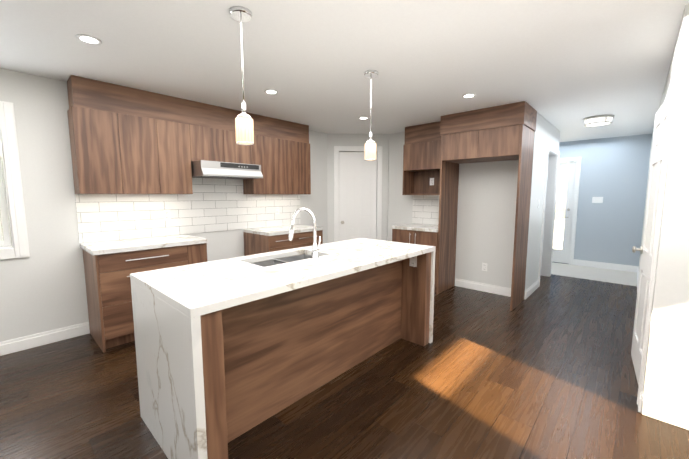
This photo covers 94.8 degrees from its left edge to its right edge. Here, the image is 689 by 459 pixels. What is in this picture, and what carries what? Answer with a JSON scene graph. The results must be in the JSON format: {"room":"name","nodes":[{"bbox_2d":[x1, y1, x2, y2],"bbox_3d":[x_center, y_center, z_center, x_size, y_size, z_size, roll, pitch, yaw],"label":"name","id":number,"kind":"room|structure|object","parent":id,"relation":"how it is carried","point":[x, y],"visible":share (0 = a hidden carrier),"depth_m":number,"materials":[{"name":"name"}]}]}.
{"room":"kitchen","nodes":[
{"label":"kitchen","id":0,"kind":"room"},
{"bbox_2d":[0,68,327,341],"bbox_3d":[-1.213,-0.337,4.678,0.150,2.440,10.400,6,8,42],"label":"wall","id":1,"kind":"structure","parent":0,"point":[43,287],"depth_m":2.92,"materials":[{"name":"beige paint"}]},
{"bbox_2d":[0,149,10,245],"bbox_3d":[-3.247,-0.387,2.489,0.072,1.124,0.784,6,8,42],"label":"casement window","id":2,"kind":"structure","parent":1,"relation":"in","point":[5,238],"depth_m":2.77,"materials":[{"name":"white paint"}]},
{"bbox_2d":[67,75,126,193],"bbox_3d":[-2.379,-0.860,3.018,0.258,1.036,0.333,6,8,42],"label":"upper cabinet","id":3,"kind":"object","parent":1,"relation":"attached to","point":[96,144],"depth_m":2.93,"materials":[{"name":"brown wood"}]},
{"bbox_2d":[119,85,162,193],"bbox_3d":[-2.154,-0.886,3.263,0.258,1.036,0.334,6,8,42],"label":"upper cabinet","id":4,"kind":"object","parent":1,"relation":"attached to","point":[125,140],"depth_m":3.19,"materials":[{"name":"brown wood"}]},
{"bbox_2d":[155,93,194,193],"bbox_3d":[-1.929,-0.913,3.507,0.258,1.036,0.333,6,8,42],"label":"upper cabinet","id":5,"kind":"object","parent":1,"relation":"attached to","point":[175,159],"depth_m":3.43,"materials":[{"name":"brown wood"}]},
{"bbox_2d":[75,178,300,242],"bbox_3d":[-1.653,-0.397,4.069,0.008,0.850,2.778,6,8,42],"label":"tile backsplash","id":6,"kind":"structure","parent":1,"relation":"attached to","point":[211,205],"depth_m":3.80,"materials":[{"name":"white tile"}]},
{"bbox_2d":[191,101,226,161],"bbox_3d":[-1.685,-0.941,3.772,0.258,1.036,0.390,6,8,42],"label":"upper cabinet","id":7,"kind":"object","parent":1,"relation":"attached to","point":[208,141],"depth_m":3.67,"materials":[{"name":"brown wood"}]},
{"bbox_2d":[191,160,262,179],"bbox_3d":[-1.459,-0.713,3.855,0.513,0.169,0.750,6,8,42],"label":"range hood","id":8,"kind":"object","parent":1,"relation":"attached to","point":[214,169],"visible":0.94,"depth_m":3.65,"materials":[{"name":"silver metal"}]},
{"bbox_2d":[223,107,254,193],"bbox_3d":[-1.422,-0.972,4.058,0.258,1.036,0.390,6,8,42],"label":"upper cabinet","id":9,"kind":"object","parent":1,"relation":"attached to","point":[236,153],"depth_m":3.95,"materials":[{"name":"brown wood"}]},
{"bbox_2d":[251,113,274,193],"bbox_3d":[-1.177,-1.001,4.323,0.258,1.036,0.333,6,8,42],"label":"upper cabinet","id":10,"kind":"object","parent":1,"relation":"attached to","point":[264,126],"depth_m":4.26,"materials":[{"name":"brown wood"}]},
{"bbox_2d":[275,119,294,193],"bbox_3d":[-0.952,-1.027,4.568,0.258,1.036,0.334,6,8,42],"label":"upper cabinet","id":11,"kind":"object","parent":1,"relation":"attached to","point":[284,130],"depth_m":4.50,"materials":[{"name":"brown wood"}]},
{"bbox_2d":[295,123,310,193],"bbox_3d":[-0.727,-1.054,4.813,0.258,1.036,0.333,6,8,42],"label":"upper cabinet","id":12,"kind":"object","parent":1,"relation":"attached to","point":[302,146],"depth_m":4.73,"materials":[{"name":"brown wood"}]},
{"bbox_2d":[0,70,676,404],"bbox_3d":[0.855,-0.144,3.872,4.210,2.230,8.520,6,8,42],"label":"door frame","id":13,"kind":"structure","parent":1,"relation":"attached to","point":[18,247],"depth_m":2.76,"materials":[{"name":"white paint"}]},
{"bbox_2d":[0,262,688,458],"bbox_3d":[1.276,1.170,2.549,6.900,0.100,10.400,6,8,42],"label":"floor","id":14,"kind":"structure","parent":0,"point":[545,369],"depth_m":2.19,"materials":[{"name":"brown wood"}]},
{"bbox_2d":[80,234,207,352],"bbox_3d":[-2.023,0.577,3.288,0.632,0.920,0.978,6,8,42],"label":"base cabinet","id":15,"kind":"object","parent":14,"relation":"on","point":[110,267],"visible":0.58,"depth_m":2.92,"materials":[{"name":"brown wood"}]},
{"bbox_2d":[130,240,435,458],"bbox_3d":[-0.224,0.687,2.456,0.880,0.880,2.184,6,8,42],"label":"kitchen island","id":16,"kind":"object","parent":14,"relation":"on","point":[228,350],"depth_m":1.89,"materials":[{"name":"brown wood"}]},
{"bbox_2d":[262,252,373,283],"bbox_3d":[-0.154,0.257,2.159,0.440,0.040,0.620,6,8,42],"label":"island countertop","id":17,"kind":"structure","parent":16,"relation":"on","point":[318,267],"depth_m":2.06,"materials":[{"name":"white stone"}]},
{"bbox_2d":[288,208,320,260],"bbox_3d":[-0.295,0.024,2.377,0.284,0.376,0.122,6,8,42],"label":"faucet","id":18,"kind":"object","parent":17,"relation":"on","point":[315,248],"depth_m":2.30,"materials":[{"name":"silver metal"}]},
{"bbox_2d":[409,253,416,267],"bbox_3d":[0.633,0.285,2.922,0.072,0.115,0.008,6,8,42],"label":"outlet plate","id":19,"kind":"object","parent":16,"relation":"attached to","point":[413,260],"depth_m":2.92,"materials":[{"name":"white plastic"}]},
{"bbox_2d":[243,225,323,255],"bbox_3d":[-0.844,0.439,4.569,0.632,0.920,0.955,6,8,42],"label":"base cabinet","id":20,"kind":"object","parent":14,"relation":"on","point":[264,240],"visible":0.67,"depth_m":4.27,"materials":[{"name":"brown wood"}]},
{"bbox_2d":[391,223,437,292],"bbox_3d":[1.190,0.406,4.875,0.757,0.920,0.622,6,8,42],"label":"base cabinet","id":21,"kind":"object","parent":14,"relation":"on","point":[419,234],"visible":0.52,"depth_m":4.62,"materials":[{"name":"brown wood"}]},
{"bbox_2d":[436,101,536,310],"bbox_3d":[1.846,-0.286,4.223,1.004,2.436,0.580,6,8,42],"label":"enclosure","id":22,"kind":"object","parent":14,"relation":"on","point":[505,132],"visible":1,"depth_m":3.97,"materials":[{"name":"brown wood"}]},
{"bbox_2d":[551,262,636,285],"bbox_3d":[4.107,0.747,5.978,2.110,0.004,1.180,6,8,42],"label":"floor","id":23,"kind":"structure","parent":14,"relation":"on","point":[603,275],"depth_m":5.63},
{"bbox_2d":[0,0,688,141],"bbox_3d":[1.276,-1.355,2.276,6.900,0.100,10.400,6,8,42],"label":"ceiling","id":24,"kind":"structure","parent":0,"point":[565,68],"depth_m":2.38,"materials":[{"name":"white paint"}]},
{"bbox_2d":[76,34,101,44],"bbox_3d":[-1.733,-1.287,2.150,0.140,0.006,0.140,6,8,42],"label":"recessed light","id":25,"kind":"object","parent":24,"relation":"in","point":[88,39],"visible":0.98,"depth_m":2.15,"materials":[{"name":"white paint"}]},
{"bbox_2d":[229,6,253,144],"bbox_3d":[-0.601,-0.887,1.873,0.128,0.743,0.128,6,8,42],"label":"pendant light","id":26,"kind":"object","parent":24,"relation":"hanging from","point":[244,121],"visible":1,"depth_m":1.86,"materials":[{"name":"white glass"}]},
{"bbox_2d":[264,89,277,93],"bbox_3d":[-0.748,-1.405,3.234,0.140,0.006,0.140,6,8,42],"label":"recessed light","id":27,"kind":"object","parent":24,"relation":"in","point":[269,91],"visible":0.92,"depth_m":3.22,"materials":[{"name":"white paint"}]},
{"bbox_2d":[364,70,378,160],"bbox_3d":[0.230,-0.984,2.775,0.128,0.743,0.128,6,8,42],"label":"pendant light","id":28,"kind":"object","parent":24,"relation":"hanging from","point":[370,149],"visible":1,"depth_m":2.76,"materials":[{"name":"white glass"}]},
{"bbox_2d":[462,93,475,97],"bbox_3d":[1.321,-1.418,3.360,0.140,0.006,0.140,6,8,42],"label":"recessed light","id":29,"kind":"object","parent":24,"relation":"in","point":[470,95],"visible":1,"depth_m":3.35,"materials":[{"name":"white paint"}]},
{"bbox_2d":[583,114,613,127],"bbox_3d":[3.458,-1.475,4.317,0.330,0.099,0.330,6,8,42],"label":"light","id":30,"kind":"object","parent":24,"relation":"attached to","point":[596,120],"visible":1,"depth_m":4.23,"materials":[{"name":"silver metal"}]},
{"bbox_2d":[327,133,387,242],"bbox_3d":[0.235,-0.440,5.632,1.075,2.440,0.100,0,6,-3],"label":"wall","id":31,"kind":"structure","parent":0,"point":[333,140],"depth_m":5.51,"materials":[{"name":"beige paint"}]},
{"bbox_2d":[339,152,376,240],"bbox_3d":[0.229,-0.293,5.639,0.490,2.130,0.507,6,8,42],"label":"pantry door","id":32,"kind":"structure","parent":31,"relation":"in","point":[357,191],"depth_m":5.60,"materials":[{"name":"white paint"}]},
{"bbox_2d":[386,132,518,287],"bbox_3d":[1.302,-0.393,5.193,2.860,2.440,0.140,6,8,42],"label":"wall","id":33,"kind":"structure","parent":0,"point":[487,197],"depth_m":4.57,"materials":[{"name":"beige paint"}]},
{"bbox_2d":[402,121,440,194],"bbox_3d":[1.297,-1.050,4.825,0.742,1.046,0.318,6,8,42],"label":"upper cabinet","id":34,"kind":"object","parent":33,"relation":"attached to","point":[421,155],"visible":0.71,"depth_m":4.82,"materials":[{"name":"brown wood"}]},
{"bbox_2d":[412,195,438,224],"bbox_3d":[1.410,-0.309,5.027,0.745,0.470,0.008,6,8,42],"label":"tile backsplash","id":35,"kind":"structure","parent":33,"relation":"attached to","point":[425,209],"depth_m":5.11,"materials":[{"name":"white tile"}]},
{"bbox_2d":[482,263,486,270],"bbox_3d":[2.016,0.541,4.559,0.072,0.115,0.009,6,8,42],"label":"outlet","id":36,"kind":"object","parent":33,"relation":"attached to","point":[484,265],"depth_m":4.56,"materials":[{"name":"white plastic"}]},
{"bbox_2d":[524,112,559,297],"bbox_3d":[2.948,-0.349,4.787,0.120,2.440,1.720,6,8,42],"label":"wall","id":37,"kind":"structure","parent":0,"point":[546,133],"depth_m":4.39,"materials":[{"name":"beige paint"}]},
{"bbox_2d":[559,134,651,265],"bbox_3d":[4.793,-0.493,6.120,6.750,2.440,0.150,6,8,42],"label":"wall","id":38,"kind":"structure","parent":0,"point":[614,173],"depth_m":5.87,"materials":[{"name":"blue paint"}]},
{"bbox_2d":[552,162,575,263],"bbox_3d":[4.230,-0.347,6.597,0.848,2.032,0.103,6,8,42],"label":"exterior door","id":39,"kind":"structure","parent":38,"relation":"in","point":[560,255],"depth_m":6.38,"materials":[{"name":"white paint"}]},
{"bbox_2d":[592,197,602,202],"bbox_3d":[4.792,-0.561,6.001,0.160,0.115,0.012,6,8,42],"label":"light switch","id":40,"kind":"object","parent":38,"relation":"attached to","point":[594,199],"depth_m":6.00,"materials":[{"name":"white plastic"}]},
{"bbox_2d":[639,5,688,411],"bbox_3d":[3.637,-0.231,3.694,0.120,2.440,5.010,6,8,42],"label":"wall","id":41,"kind":"structure","parent":0,"point":[673,248],"depth_m":1.88,"materials":[{"name":"beige paint"}]},
{"bbox_2d":[0,259,688,429],"bbox_3d":[1.276,1.061,2.537,6.600,0.120,10.100,6,8,42],"label":"baseboard","id":42,"kind":"structure","parent":41,"relation":"attached to","point":[665,412],"depth_m":2.95,"materials":[{"name":"white paint"}]},
{"bbox_2d":[631,97,668,385],"bbox_3d":[2.241,0.113,2.346,0.156,2.030,0.815,6,8,42],"label":"hall door","id":43,"kind":"structure","parent":41,"relation":"in","point":[645,249],"depth_m":2.40,"materials":[{"name":"white paint"}]},
{"bbox_2d":[670,249,688,409],"bbox_3d":[2.959,0.059,1.015,2.520,2.440,0.120,6,8,42],"label":"wall","id":44,"kind":"structure","parent":0,"point":[680,392],"depth_m":1.88,"materials":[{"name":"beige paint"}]},
{"label":"outside","id":45,"kind":"structure","parent":0,"visible":0},
{"bbox_2d":[0,200,565,248],"bbox_3d":[-20.130,-3.664,51.942,500.000,0.100,350.000,6,8,42],"label":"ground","id":46,"kind":"structure","parent":45,"point":[559,226],"depth_m":20.57,"materials":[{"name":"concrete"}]}
]}

